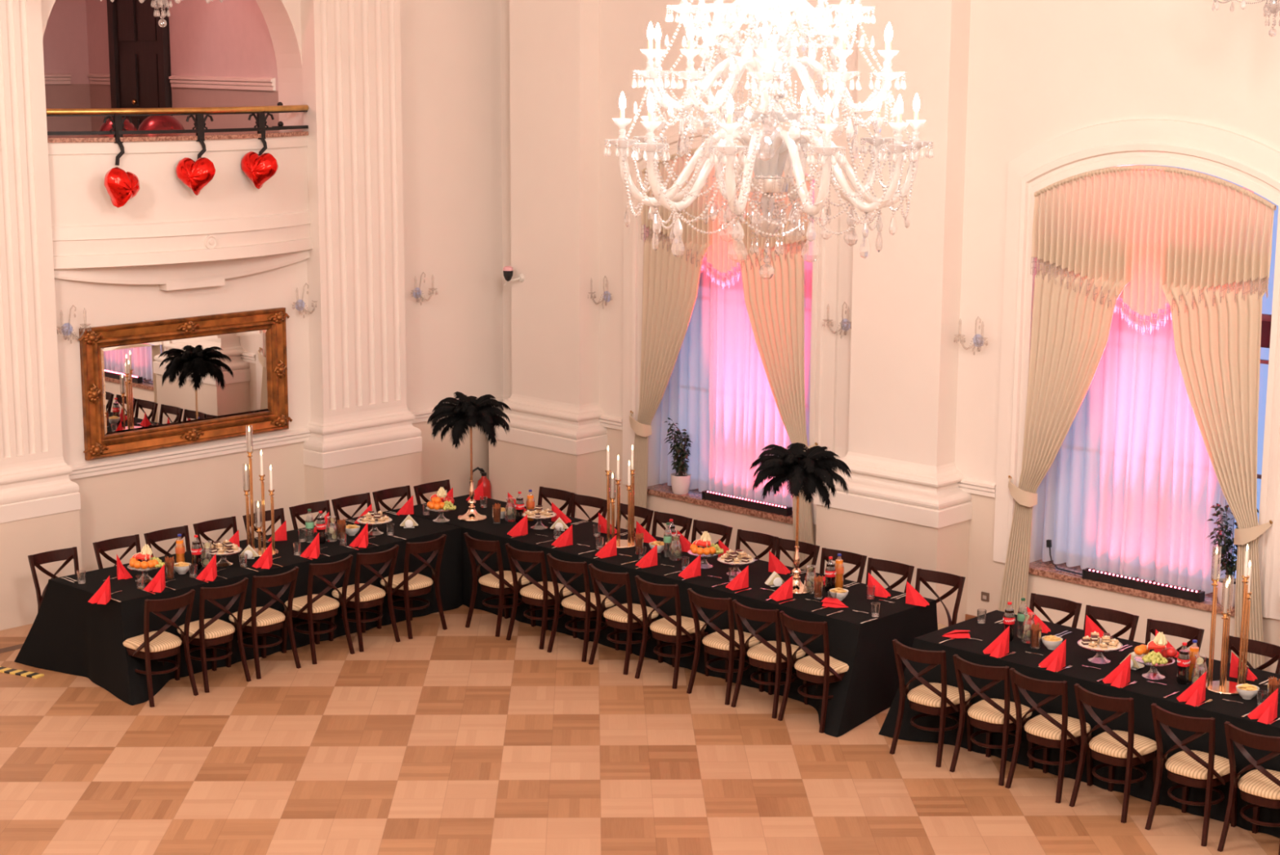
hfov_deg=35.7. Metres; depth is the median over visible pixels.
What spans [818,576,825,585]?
napkin
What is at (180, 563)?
crisps
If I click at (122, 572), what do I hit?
napkin
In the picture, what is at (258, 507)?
candle
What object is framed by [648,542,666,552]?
bowl
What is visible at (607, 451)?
candle
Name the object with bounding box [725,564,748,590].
napkin
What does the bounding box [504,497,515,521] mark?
water jug
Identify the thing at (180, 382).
mirror glass
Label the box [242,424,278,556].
candelabrum
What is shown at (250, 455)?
cup
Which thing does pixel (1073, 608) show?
dining chair
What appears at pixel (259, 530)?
cup
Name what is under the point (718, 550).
grape bunch
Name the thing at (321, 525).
bottle
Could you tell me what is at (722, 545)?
napkin
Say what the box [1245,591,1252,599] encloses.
cup
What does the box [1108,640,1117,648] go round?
cake slice
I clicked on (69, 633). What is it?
tablecloth
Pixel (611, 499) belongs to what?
cup
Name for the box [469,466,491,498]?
fire extinguisher
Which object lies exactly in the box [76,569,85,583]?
tumbler
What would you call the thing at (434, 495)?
watermelon wedge
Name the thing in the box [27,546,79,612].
dining chair
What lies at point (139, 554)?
watermelon wedge
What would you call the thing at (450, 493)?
napkin
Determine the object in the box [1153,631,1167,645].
melon
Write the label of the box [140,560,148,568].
orange
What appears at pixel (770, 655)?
dining chair
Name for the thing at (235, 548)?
cake slice
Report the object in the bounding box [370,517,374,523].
cake slice
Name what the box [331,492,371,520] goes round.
dining chair
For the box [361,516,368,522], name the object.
cake slice
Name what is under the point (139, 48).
door
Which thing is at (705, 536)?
melon
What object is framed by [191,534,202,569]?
bottle
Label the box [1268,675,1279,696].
sticks
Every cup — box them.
[243,488,249,495]
[246,450,253,457]
[255,525,262,532]
[258,474,265,480]
[268,488,274,495]
[604,469,611,475]
[609,497,615,502]
[614,478,621,484]
[626,484,631,490]
[630,468,635,475]
[1211,577,1219,586]
[1221,611,1229,619]
[1241,574,1249,582]
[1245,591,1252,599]
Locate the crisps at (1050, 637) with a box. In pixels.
[1042,635,1062,641]
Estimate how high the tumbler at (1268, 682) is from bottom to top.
0.150 m
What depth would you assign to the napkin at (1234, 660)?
14.31 m
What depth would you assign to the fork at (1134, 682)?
14.13 m
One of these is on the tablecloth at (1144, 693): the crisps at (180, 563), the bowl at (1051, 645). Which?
the bowl at (1051, 645)
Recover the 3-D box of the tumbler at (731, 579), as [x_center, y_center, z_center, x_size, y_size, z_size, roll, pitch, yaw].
[0.789,1.251,16.920,0.074,0.105,0.074,10,14,43]
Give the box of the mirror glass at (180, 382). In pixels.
[101,328,270,435]
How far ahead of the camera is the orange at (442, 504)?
18.97 m
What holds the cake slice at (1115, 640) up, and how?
on the doily at (1097, 647)
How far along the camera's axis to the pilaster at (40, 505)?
17.93 m
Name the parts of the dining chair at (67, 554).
post, rail, post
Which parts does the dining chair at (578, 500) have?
post, rail, post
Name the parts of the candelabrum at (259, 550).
stem, stem, stem, stem, plate, stem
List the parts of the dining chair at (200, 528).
post, rail, post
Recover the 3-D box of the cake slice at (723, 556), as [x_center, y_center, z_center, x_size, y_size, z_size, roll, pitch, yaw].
[0.724,1.113,17.129,0.054,0.044,0.040,1,10,2]
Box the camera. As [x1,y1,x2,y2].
[502,266,524,286]
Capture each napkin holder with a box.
[243,550,254,559]
[404,519,414,528]
[554,522,564,530]
[768,577,782,586]
[1124,656,1140,669]
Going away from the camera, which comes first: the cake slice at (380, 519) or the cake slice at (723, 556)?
the cake slice at (723, 556)
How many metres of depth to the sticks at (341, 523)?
18.27 m
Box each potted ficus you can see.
[663,417,692,494]
[1205,499,1258,606]
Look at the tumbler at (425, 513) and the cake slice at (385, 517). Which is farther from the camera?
the tumbler at (425, 513)
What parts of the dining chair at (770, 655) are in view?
post, rail, leg, seat frame, seat, post, leg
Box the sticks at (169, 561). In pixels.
[164,555,174,577]
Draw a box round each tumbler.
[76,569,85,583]
[135,575,144,588]
[164,560,174,578]
[188,563,197,577]
[239,559,247,566]
[293,542,301,555]
[297,528,306,542]
[337,527,346,540]
[338,532,346,545]
[386,522,394,535]
[422,503,430,515]
[480,495,487,507]
[492,506,501,523]
[593,524,600,536]
[634,536,644,554]
[728,567,737,581]
[813,579,823,599]
[866,584,875,599]
[871,602,879,617]
[977,608,986,623]
[1030,627,1041,648]
[1266,681,1279,704]
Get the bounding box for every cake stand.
[204,547,242,566]
[356,516,391,535]
[521,513,556,529]
[717,557,755,576]
[1077,641,1123,663]
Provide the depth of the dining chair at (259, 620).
16.75 m
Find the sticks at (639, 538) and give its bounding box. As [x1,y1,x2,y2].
[635,532,643,552]
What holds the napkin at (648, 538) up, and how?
on the tablecloth at (869, 686)
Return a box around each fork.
[999,651,1015,657]
[1055,665,1072,671]
[1118,645,1133,651]
[1120,680,1136,688]
[1195,698,1212,706]
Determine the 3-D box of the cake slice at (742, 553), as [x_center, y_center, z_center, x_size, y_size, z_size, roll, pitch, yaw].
[0.882,1.083,17.087,0.054,0.044,0.040,-5,12,-28]
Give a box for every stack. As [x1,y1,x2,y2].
[239,544,258,556]
[400,514,417,525]
[550,516,568,528]
[764,571,784,584]
[1120,651,1144,667]
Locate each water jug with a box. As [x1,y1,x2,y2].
[201,540,213,567]
[325,516,337,542]
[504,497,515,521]
[669,534,681,560]
[804,566,817,593]
[1021,612,1035,643]
[1191,653,1208,684]
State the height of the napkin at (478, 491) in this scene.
0.190 m
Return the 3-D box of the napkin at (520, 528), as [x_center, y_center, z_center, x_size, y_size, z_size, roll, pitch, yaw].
[-1.169,0.899,18.534,0.174,0.190,0.177,10,14,43]
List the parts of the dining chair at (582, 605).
post, rail, post, seat, seat frame, leg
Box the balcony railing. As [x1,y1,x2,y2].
[45,102,308,165]
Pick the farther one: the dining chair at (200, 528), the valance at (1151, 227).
the dining chair at (200, 528)
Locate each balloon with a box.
[97,117,137,135]
[103,166,140,208]
[137,115,184,130]
[175,157,215,195]
[240,151,278,188]
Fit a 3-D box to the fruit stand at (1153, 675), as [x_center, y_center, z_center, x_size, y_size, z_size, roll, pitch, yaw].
[3.705,1.731,14.336,0.290,0.130,0.290,10,14,43]
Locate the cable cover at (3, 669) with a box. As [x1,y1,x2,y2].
[0,666,44,678]
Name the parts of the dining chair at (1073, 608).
post, rail, post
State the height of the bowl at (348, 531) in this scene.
0.078 m
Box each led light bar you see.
[702,489,792,515]
[1082,567,1204,602]
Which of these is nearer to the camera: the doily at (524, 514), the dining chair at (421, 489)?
the doily at (524, 514)
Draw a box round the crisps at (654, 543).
[650,540,665,545]
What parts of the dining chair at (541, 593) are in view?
post, rail, post, seat, seat frame, leg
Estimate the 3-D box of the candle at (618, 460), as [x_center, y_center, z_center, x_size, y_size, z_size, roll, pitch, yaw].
[-0.198,0.363,18.046,0.024,0.240,0.023,10,14,43]
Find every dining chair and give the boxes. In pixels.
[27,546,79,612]
[93,533,141,568]
[122,588,198,706]
[143,524,191,557]
[174,577,251,692]
[192,515,237,548]
[226,566,301,679]
[242,507,284,538]
[281,554,355,664]
[288,499,331,529]
[328,544,399,651]
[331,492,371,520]
[372,484,411,512]
[377,533,447,639]
[413,479,450,504]
[463,532,535,636]
[505,542,577,648]
[537,486,574,515]
[546,553,619,662]
[570,493,606,521]
[588,563,662,674]
[615,502,653,532]
[634,574,709,688]
[651,511,692,539]
[686,587,764,704]
[691,519,733,547]
[730,599,808,718]
[735,528,778,559]
[775,537,819,572]
[777,610,848,733]
[819,547,866,582]
[866,557,914,592]
[889,638,973,767]
[915,568,965,629]
[949,653,1034,785]
[1004,667,1092,802]
[1029,592,1081,627]
[1069,683,1159,822]
[1083,604,1139,640]
[1145,618,1204,651]
[1145,702,1236,846]
[1217,720,1279,854]
[1226,635,1279,674]
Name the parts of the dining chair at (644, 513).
rail, post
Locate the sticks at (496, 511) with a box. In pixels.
[493,502,500,521]
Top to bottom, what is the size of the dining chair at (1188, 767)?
0.894 m
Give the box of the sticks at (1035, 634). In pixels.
[1031,622,1041,646]
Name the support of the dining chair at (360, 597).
on the floor
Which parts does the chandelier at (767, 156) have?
bulb, bulb, bulb, bulb, arm, bulb, arm, arm, arm, arm, arm, arm, arm, bulb, arm, arm, arm, arm, arm, bulb, arm, glass stem, glass dish, arm, bulb, arm, arm, arm, arm, bulb, arm, arm, arm, arm, bulb, arm, arm, arm, arm, bulb, arm, bulb, bulb, bulb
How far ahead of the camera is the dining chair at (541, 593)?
17.61 m
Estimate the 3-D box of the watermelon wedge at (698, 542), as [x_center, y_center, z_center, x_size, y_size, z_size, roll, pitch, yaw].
[0.558,1.001,17.357,0.136,0.055,0.072,2,11,8]
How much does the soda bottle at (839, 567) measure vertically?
0.300 m
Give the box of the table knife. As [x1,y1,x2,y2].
[1163,690,1180,697]
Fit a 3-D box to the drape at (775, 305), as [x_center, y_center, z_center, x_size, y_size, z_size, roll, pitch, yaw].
[1.261,-0.322,19.636,1.329,3.504,0.174,10,14,43]
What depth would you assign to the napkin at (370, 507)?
18.94 m
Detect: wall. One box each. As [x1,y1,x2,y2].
[40,0,503,572]
[42,0,279,136]
[500,0,1279,672]
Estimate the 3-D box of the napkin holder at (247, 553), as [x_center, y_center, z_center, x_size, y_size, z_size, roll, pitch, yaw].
[-3.462,1.113,17.600,0.100,0.085,0.136,-1,11,-6]
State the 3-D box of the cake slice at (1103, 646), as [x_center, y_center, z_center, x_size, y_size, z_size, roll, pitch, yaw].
[3.400,1.597,14.586,0.040,0.044,0.054,-2,11,-11]
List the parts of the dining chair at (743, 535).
post, rail, post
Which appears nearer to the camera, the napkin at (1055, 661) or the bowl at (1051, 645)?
the napkin at (1055, 661)
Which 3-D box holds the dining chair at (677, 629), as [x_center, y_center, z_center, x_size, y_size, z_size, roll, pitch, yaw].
[0.270,1.672,16.663,0.464,0.894,0.558,9,14,41]
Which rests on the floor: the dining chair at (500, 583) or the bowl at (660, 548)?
the dining chair at (500, 583)
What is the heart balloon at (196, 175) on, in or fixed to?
hanging from the balcony railing
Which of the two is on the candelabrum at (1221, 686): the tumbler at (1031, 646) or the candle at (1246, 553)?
the candle at (1246, 553)
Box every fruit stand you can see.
[127,565,159,582]
[426,506,453,522]
[687,551,719,568]
[1133,656,1175,679]
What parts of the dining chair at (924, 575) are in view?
post, rail, seat, post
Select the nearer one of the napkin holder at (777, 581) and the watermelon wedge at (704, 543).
the napkin holder at (777, 581)
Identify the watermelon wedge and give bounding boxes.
[132,551,146,560]
[134,552,151,559]
[430,493,444,500]
[692,538,707,546]
[695,538,711,546]
[1146,640,1166,648]
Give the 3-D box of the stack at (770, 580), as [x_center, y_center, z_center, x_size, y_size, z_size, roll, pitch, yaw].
[1.142,1.265,16.763,0.176,0.098,0.078,-3,11,-16]
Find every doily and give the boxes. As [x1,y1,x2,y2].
[204,546,240,554]
[357,517,391,523]
[523,512,555,518]
[718,555,754,564]
[1079,638,1121,649]
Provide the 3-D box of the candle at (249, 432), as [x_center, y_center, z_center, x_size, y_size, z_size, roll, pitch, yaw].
[-3.461,0.105,17.616,0.024,0.240,0.023,10,14,43]
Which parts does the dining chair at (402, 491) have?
post, rail, post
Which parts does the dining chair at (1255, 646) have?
post, rail, post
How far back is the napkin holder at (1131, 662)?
14.49 m
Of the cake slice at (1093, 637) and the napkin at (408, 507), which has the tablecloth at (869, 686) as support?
the napkin at (408, 507)
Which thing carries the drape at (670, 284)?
hanging from the wall at (1040, 71)
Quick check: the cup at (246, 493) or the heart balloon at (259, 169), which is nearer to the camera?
the cup at (246, 493)
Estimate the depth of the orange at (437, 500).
18.97 m
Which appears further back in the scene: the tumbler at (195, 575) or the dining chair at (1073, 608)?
the tumbler at (195, 575)
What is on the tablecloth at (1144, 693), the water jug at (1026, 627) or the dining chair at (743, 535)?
the water jug at (1026, 627)
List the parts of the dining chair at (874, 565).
post, rail, post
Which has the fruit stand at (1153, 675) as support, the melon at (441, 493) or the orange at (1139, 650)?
the orange at (1139, 650)
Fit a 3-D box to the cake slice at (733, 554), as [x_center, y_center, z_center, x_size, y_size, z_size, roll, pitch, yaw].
[0.800,1.093,17.065,0.044,0.032,0.052,-5,12,-28]
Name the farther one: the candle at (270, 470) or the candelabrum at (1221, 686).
the candle at (270, 470)
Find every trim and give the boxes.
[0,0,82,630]
[0,643,23,653]
[44,73,275,90]
[47,129,308,142]
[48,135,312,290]
[67,396,503,479]
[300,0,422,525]
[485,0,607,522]
[502,396,995,497]
[622,107,841,524]
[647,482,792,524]
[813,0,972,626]
[992,119,1279,619]
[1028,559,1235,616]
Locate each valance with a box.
[640,146,813,288]
[1030,164,1276,333]
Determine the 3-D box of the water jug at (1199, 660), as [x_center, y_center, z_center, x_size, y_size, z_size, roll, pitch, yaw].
[3.973,1.727,14.105,0.116,0.225,0.116,-2,11,-13]
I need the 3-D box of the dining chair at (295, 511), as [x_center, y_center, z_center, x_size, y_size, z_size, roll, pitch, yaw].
[-3.049,1.196,19.145,0.558,0.894,0.464,10,15,44]
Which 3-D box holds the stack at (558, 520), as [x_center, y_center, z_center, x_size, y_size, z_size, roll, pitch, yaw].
[-0.759,0.896,18.705,0.176,0.098,0.078,0,10,-1]
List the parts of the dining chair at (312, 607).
leg, post, seat, seat frame, leg, rail, post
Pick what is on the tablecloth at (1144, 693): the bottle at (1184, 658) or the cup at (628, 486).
the bottle at (1184, 658)
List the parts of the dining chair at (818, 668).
post, rail, seat frame, seat, post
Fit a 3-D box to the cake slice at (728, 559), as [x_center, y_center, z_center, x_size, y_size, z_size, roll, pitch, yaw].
[0.758,1.134,17.047,0.052,0.032,0.044,-8,13,-39]
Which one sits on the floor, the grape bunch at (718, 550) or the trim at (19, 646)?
the trim at (19, 646)
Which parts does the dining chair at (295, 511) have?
post, rail, post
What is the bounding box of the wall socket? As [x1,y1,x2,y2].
[981,591,989,601]
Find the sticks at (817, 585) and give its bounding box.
[813,574,822,597]
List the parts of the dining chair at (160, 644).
post, seat, seat frame, rail, post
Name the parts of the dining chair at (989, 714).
post, rail, leg, seat, seat frame, post, leg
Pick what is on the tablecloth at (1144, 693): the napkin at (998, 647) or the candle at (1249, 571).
the napkin at (998, 647)
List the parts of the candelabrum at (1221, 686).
stem, plate, stem, stem, stem, stem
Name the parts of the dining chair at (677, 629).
post, rail, leg, seat frame, post, seat, leg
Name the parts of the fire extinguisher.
valve handle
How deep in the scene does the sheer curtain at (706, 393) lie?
20.47 m
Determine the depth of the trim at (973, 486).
18.18 m
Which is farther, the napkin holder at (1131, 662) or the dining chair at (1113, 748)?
the napkin holder at (1131, 662)
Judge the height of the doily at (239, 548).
0.003 m
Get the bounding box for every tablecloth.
[14,510,462,705]
[391,493,937,737]
[878,609,1279,837]
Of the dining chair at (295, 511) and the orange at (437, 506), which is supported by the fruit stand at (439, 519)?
the orange at (437, 506)
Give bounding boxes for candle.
[244,465,248,490]
[248,426,251,451]
[257,502,260,527]
[260,450,263,475]
[269,464,272,490]
[606,446,609,470]
[611,472,613,497]
[617,454,619,479]
[627,460,630,484]
[631,444,633,469]
[1213,547,1217,579]
[1223,580,1228,613]
[1226,577,1231,608]
[1244,543,1248,576]
[1246,560,1251,592]
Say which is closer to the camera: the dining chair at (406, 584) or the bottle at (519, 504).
the dining chair at (406, 584)
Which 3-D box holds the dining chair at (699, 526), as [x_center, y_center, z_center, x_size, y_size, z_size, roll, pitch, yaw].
[0.536,1.352,18.404,0.464,0.894,0.558,10,14,42]
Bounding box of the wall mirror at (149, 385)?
[78,306,292,460]
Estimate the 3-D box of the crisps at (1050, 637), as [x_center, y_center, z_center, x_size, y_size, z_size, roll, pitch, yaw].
[3.106,1.594,15.000,0.157,0.048,0.147,6,12,27]
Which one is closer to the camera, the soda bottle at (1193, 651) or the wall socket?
the soda bottle at (1193, 651)
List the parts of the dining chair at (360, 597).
leg, seat, seat frame, post, leg, rail, post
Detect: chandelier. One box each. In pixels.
[101,0,222,27]
[603,0,933,279]
[1211,0,1279,36]
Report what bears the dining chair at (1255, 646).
on the floor
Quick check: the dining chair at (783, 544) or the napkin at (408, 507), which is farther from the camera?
the napkin at (408, 507)
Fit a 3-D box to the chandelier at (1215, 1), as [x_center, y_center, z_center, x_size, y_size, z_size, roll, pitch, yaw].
[4.463,-4.668,13.647,1.236,3.905,1.178,-1,11,-8]
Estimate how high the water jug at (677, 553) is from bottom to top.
0.225 m
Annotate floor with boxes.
[0,604,1279,854]
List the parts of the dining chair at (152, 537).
post, rail, post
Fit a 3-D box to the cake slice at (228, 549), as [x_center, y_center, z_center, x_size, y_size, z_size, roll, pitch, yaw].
[-3.564,1.068,17.283,0.044,0.032,0.052,-9,14,-42]
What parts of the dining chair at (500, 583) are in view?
post, rail, post, seat, seat frame, leg, leg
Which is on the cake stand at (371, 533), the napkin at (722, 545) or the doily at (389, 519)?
the doily at (389, 519)
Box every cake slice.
[208,547,217,552]
[213,540,220,546]
[215,542,222,547]
[217,547,224,553]
[224,542,232,546]
[226,547,233,552]
[231,545,238,551]
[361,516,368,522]
[366,511,370,517]
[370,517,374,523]
[374,513,380,517]
[377,516,385,522]
[382,515,388,519]
[527,511,533,516]
[535,505,542,509]
[535,512,540,517]
[539,510,546,515]
[543,511,551,516]
[720,554,727,559]
[724,556,732,562]
[726,549,733,555]
[729,551,737,557]
[733,557,739,563]
[735,549,742,554]
[738,551,746,556]
[741,556,749,562]
[745,554,751,559]
[1081,638,1090,644]
[1082,635,1091,641]
[1088,640,1097,648]
[1090,631,1098,637]
[1090,634,1097,640]
[1099,642,1107,648]
[1102,632,1110,637]
[1102,635,1110,641]
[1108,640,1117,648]
[1110,638,1119,644]
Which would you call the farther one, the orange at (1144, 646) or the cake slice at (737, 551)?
the cake slice at (737, 551)
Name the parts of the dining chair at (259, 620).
leg, post, seat frame, seat, leg, rail, post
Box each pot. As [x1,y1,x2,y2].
[671,471,691,494]
[1217,577,1235,606]
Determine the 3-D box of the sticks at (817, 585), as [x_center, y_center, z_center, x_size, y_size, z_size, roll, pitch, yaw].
[1.470,1.305,16.373,0.075,0.176,0.066,6,12,30]
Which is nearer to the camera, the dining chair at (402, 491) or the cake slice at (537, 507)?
the cake slice at (537, 507)
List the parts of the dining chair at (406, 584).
leg, seat frame, seat, post, leg, rail, post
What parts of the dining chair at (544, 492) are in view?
post, rail, post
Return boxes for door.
[106,0,172,129]
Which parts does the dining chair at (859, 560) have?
post, rail, post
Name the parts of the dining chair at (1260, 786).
post, rail, leg, seat, seat frame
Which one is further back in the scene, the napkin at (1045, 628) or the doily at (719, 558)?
the doily at (719, 558)
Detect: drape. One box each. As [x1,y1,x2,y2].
[625,226,711,528]
[733,218,817,569]
[998,258,1130,614]
[1161,276,1272,671]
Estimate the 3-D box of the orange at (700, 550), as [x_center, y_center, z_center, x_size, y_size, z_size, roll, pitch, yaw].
[0.523,1.075,17.286,0.072,0.068,0.070,10,14,43]
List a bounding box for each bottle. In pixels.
[175,533,185,562]
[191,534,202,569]
[305,508,314,542]
[315,510,326,543]
[515,491,524,522]
[525,488,534,520]
[663,522,672,557]
[666,519,676,552]
[824,555,835,592]
[834,553,844,587]
[1003,601,1015,640]
[1017,597,1027,638]
[1176,641,1190,684]
[1188,639,1199,680]
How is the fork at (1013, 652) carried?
on the tablecloth at (1144, 693)
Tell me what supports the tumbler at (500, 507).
on the tablecloth at (869, 686)
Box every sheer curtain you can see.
[659,257,751,497]
[746,165,814,510]
[1041,297,1139,575]
[1123,186,1253,596]
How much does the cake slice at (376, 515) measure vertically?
0.032 m
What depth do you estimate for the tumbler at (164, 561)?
16.90 m
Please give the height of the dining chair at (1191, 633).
0.894 m
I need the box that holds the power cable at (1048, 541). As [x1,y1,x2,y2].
[1046,539,1082,574]
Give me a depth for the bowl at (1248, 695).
13.81 m
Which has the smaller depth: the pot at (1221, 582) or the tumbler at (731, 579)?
the pot at (1221, 582)
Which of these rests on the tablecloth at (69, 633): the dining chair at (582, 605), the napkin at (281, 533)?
the napkin at (281, 533)
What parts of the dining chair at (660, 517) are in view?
post, rail, post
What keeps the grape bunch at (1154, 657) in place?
on the fruit stand at (1153, 675)
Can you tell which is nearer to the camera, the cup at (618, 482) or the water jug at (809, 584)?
the water jug at (809, 584)
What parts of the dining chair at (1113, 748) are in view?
post, rail, leg, seat frame, seat, post, leg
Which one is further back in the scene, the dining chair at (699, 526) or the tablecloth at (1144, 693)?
the dining chair at (699, 526)
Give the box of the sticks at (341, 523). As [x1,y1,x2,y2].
[337,518,345,538]
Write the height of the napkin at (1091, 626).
0.190 m
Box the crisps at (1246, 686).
[1237,683,1257,691]
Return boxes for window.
[1257,313,1271,479]
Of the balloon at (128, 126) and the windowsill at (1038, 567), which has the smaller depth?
the windowsill at (1038, 567)
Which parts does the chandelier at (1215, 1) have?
glass stem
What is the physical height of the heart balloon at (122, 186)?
0.368 m
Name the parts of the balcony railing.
handrail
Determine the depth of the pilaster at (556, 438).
21.20 m
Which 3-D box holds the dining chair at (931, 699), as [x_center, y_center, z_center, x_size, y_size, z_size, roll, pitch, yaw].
[2.189,2.014,14.869,0.464,0.894,0.558,10,14,42]
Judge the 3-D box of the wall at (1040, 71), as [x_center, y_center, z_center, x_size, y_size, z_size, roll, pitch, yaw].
[6.595,-2.139,14.591,22.000,9.200,0.460,10,14,43]
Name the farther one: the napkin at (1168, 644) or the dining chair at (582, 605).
the dining chair at (582, 605)
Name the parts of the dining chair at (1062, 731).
post, rail, leg, seat frame, seat, post, leg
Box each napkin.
[88,575,111,604]
[116,554,132,579]
[143,564,165,592]
[195,553,217,581]
[228,529,239,547]
[251,542,272,568]
[267,520,287,541]
[300,532,319,558]
[311,511,329,532]
[349,522,368,547]
[354,503,372,523]
[395,495,413,515]
[440,487,453,505]
[466,481,483,500]
[506,514,528,536]
[507,492,526,512]
[551,502,571,523]
[551,524,573,547]
[595,534,617,558]
[598,512,617,533]
[635,520,656,542]
[635,544,657,568]
[676,530,692,551]
[678,554,701,578]
[718,539,728,558]
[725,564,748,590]
[768,550,791,574]
[768,575,792,600]
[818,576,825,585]
[821,597,848,607]
[866,573,890,597]
[905,581,929,606]
[942,629,970,638]
[982,625,1009,657]
[1026,606,1050,632]
[1038,639,1066,671]
[1084,615,1104,638]
[1102,653,1130,687]
[1154,629,1178,657]
[1176,671,1206,706]
[1229,652,1257,680]
[1247,688,1278,724]
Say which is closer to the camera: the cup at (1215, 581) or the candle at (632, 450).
the cup at (1215, 581)
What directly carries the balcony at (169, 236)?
attached to the wall at (451, 55)
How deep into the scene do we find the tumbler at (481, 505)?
19.64 m
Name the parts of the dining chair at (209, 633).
leg, post, seat frame, seat, leg, rail, post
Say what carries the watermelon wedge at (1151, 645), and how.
on the grape bunch at (1154, 657)
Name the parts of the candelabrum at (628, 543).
stem, stem, stem, plate, stem, stem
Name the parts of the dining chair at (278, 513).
post, rail, post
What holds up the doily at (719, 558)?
on the cake stand at (731, 573)
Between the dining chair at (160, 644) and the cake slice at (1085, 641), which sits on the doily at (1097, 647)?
the cake slice at (1085, 641)
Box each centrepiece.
[426,391,511,520]
[748,442,851,593]
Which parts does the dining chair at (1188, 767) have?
post, rail, leg, seat, seat frame, post, leg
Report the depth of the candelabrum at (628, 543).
18.08 m
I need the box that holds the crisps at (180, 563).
[174,561,189,566]
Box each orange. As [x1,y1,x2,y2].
[128,559,136,567]
[133,560,141,568]
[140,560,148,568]
[146,560,154,568]
[152,559,158,567]
[428,502,435,509]
[433,496,440,502]
[433,502,440,510]
[439,502,444,509]
[689,543,697,550]
[691,546,697,553]
[696,546,703,555]
[703,546,711,555]
[709,546,715,554]
[1133,645,1144,654]
[1139,644,1147,653]
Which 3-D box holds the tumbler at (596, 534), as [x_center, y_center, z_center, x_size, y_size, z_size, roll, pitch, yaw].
[-0.400,0.956,18.480,0.074,0.105,0.074,10,14,43]
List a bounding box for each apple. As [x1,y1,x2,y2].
[442,495,448,502]
[447,497,454,503]
[1160,647,1168,657]
[1165,646,1177,657]
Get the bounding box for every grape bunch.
[146,555,164,567]
[439,500,456,510]
[707,542,724,553]
[1142,650,1168,665]
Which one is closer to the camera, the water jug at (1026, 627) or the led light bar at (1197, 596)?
the water jug at (1026, 627)
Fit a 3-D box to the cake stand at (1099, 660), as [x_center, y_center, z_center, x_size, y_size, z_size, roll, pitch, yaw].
[3.399,1.661,14.705,0.330,0.130,0.330,10,14,43]
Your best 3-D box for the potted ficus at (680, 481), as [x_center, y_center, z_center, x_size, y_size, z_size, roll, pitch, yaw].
[0.431,0.294,20.749,0.311,0.802,0.334,5,12,26]
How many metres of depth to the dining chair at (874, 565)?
17.14 m
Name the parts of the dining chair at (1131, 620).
post, rail, post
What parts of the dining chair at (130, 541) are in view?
post, rail, post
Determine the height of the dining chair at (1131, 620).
0.894 m
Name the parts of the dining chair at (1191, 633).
post, rail, post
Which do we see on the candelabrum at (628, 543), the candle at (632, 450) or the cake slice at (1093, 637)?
the candle at (632, 450)
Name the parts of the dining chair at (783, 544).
post, rail, post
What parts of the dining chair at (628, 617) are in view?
post, rail, post, seat frame, seat, leg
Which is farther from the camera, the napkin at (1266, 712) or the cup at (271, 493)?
the cup at (271, 493)
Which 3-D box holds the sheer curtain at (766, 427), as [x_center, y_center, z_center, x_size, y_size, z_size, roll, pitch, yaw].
[1.425,-0.886,19.752,0.939,3.435,0.088,10,14,43]
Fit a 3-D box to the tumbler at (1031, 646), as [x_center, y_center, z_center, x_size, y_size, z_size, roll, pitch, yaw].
[2.988,1.591,15.020,0.086,0.150,0.086,10,14,43]
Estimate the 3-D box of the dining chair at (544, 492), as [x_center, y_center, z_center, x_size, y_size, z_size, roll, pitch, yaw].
[-0.966,1.084,19.810,0.464,0.894,0.558,9,14,40]
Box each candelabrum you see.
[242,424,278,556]
[604,468,635,547]
[1205,546,1252,694]
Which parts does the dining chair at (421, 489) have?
post, rail, post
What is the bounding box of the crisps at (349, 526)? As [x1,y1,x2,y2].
[345,524,359,530]
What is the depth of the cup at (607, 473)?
18.03 m
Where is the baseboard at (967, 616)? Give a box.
[964,613,976,620]
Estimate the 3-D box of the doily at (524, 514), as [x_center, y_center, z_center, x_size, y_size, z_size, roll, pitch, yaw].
[-0.952,0.823,18.780,0.309,0.003,0.309,10,14,43]
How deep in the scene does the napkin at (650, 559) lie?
17.39 m
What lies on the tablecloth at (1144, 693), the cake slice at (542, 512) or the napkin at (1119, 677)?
the napkin at (1119, 677)
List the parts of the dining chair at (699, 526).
post, rail, post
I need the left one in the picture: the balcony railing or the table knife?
the balcony railing
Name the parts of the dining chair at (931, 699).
post, rail, seat frame, seat, post, leg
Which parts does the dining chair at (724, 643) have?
post, rail, leg, seat frame, post, seat, leg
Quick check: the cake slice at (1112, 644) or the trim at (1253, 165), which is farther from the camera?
the trim at (1253, 165)
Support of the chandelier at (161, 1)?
hanging from the ceiling
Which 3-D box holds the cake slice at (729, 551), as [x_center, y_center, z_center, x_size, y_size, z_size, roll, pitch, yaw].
[0.777,1.072,17.144,0.054,0.044,0.040,-5,12,-28]
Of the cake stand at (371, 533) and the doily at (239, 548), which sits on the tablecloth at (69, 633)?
the cake stand at (371, 533)
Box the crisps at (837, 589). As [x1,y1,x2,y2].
[829,586,846,592]
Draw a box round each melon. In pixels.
[140,543,152,555]
[436,486,447,497]
[700,530,711,541]
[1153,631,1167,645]
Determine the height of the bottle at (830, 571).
0.300 m
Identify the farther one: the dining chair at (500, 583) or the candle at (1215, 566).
the dining chair at (500, 583)
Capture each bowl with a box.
[174,562,191,573]
[345,524,359,535]
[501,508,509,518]
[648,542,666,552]
[829,587,848,600]
[1041,635,1062,649]
[1235,684,1259,699]
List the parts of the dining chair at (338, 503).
post, rail, post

